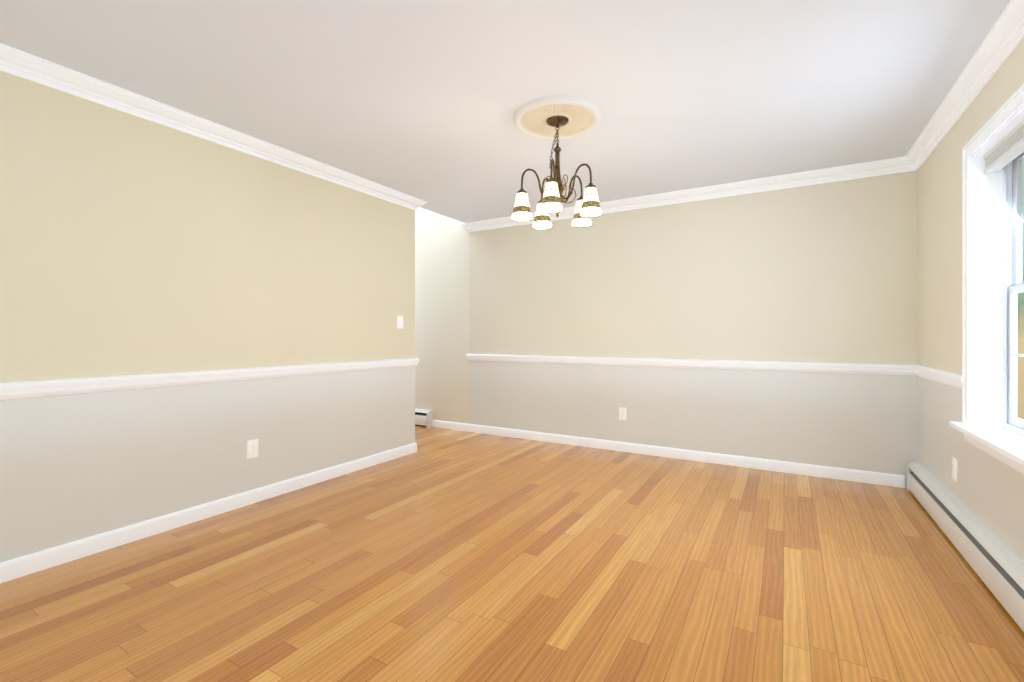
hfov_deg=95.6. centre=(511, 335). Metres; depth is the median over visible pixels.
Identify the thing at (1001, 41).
crown molding
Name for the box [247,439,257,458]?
electrical outlet
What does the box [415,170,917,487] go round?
wall
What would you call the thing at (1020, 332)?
backdrop
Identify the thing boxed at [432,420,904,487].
baseboard
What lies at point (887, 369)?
trim
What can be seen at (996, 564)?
baseboard heater
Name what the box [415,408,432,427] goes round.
baseboard heater
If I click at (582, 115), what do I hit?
ceiling medallion
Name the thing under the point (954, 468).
electrical outlet
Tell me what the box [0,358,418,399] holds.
trim
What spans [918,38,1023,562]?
wall
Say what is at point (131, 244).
wall
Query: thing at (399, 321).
light switch
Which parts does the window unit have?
window sill apron, sash, sash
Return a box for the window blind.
[984,120,1023,173]
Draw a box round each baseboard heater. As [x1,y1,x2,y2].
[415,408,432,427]
[907,462,1023,631]
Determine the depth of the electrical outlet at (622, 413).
4.50 m
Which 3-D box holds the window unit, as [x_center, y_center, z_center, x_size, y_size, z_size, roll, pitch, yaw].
[2.201,-0.216,1.967,0.184,1.549,1.053,0,0,31]
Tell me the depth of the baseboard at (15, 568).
2.70 m
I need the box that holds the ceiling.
[0,0,1009,222]
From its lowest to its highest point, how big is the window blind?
0.094 m
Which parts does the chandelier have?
lamp shade, lamp shade, lamp shade, chain, lamp shade, lamp shade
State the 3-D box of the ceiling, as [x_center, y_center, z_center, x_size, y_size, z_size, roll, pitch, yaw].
[-0.206,-1.356,1.818,4.180,0.120,6.324,0,0,31]
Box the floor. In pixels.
[0,425,1023,681]
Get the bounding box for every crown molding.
[0,43,426,210]
[459,157,902,231]
[903,0,1023,171]
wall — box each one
[0,71,414,562]
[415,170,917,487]
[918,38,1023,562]
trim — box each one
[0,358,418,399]
[466,354,909,374]
[910,365,961,388]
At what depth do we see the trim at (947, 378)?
2.86 m
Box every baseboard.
[0,443,416,582]
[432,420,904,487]
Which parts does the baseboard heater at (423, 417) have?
panel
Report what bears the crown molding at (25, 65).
attached to the wall at (131, 244)
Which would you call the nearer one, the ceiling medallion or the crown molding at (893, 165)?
the ceiling medallion
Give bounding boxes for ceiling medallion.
[513,95,601,139]
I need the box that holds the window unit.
[962,84,1023,473]
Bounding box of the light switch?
[397,316,402,327]
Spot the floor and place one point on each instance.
(444, 555)
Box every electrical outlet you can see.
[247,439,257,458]
[619,408,625,419]
[952,458,956,480]
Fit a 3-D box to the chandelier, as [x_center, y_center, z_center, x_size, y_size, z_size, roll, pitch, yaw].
[0.286,-0.987,2.763,0.522,0.595,0.537,0,0,31]
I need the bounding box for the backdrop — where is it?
[1017,159,1023,419]
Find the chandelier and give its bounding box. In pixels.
[511,116,601,229]
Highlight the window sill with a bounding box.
[950,421,1023,466]
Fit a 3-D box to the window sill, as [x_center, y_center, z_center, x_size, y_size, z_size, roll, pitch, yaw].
[2.182,0.478,1.976,0.225,0.028,1.126,0,0,31]

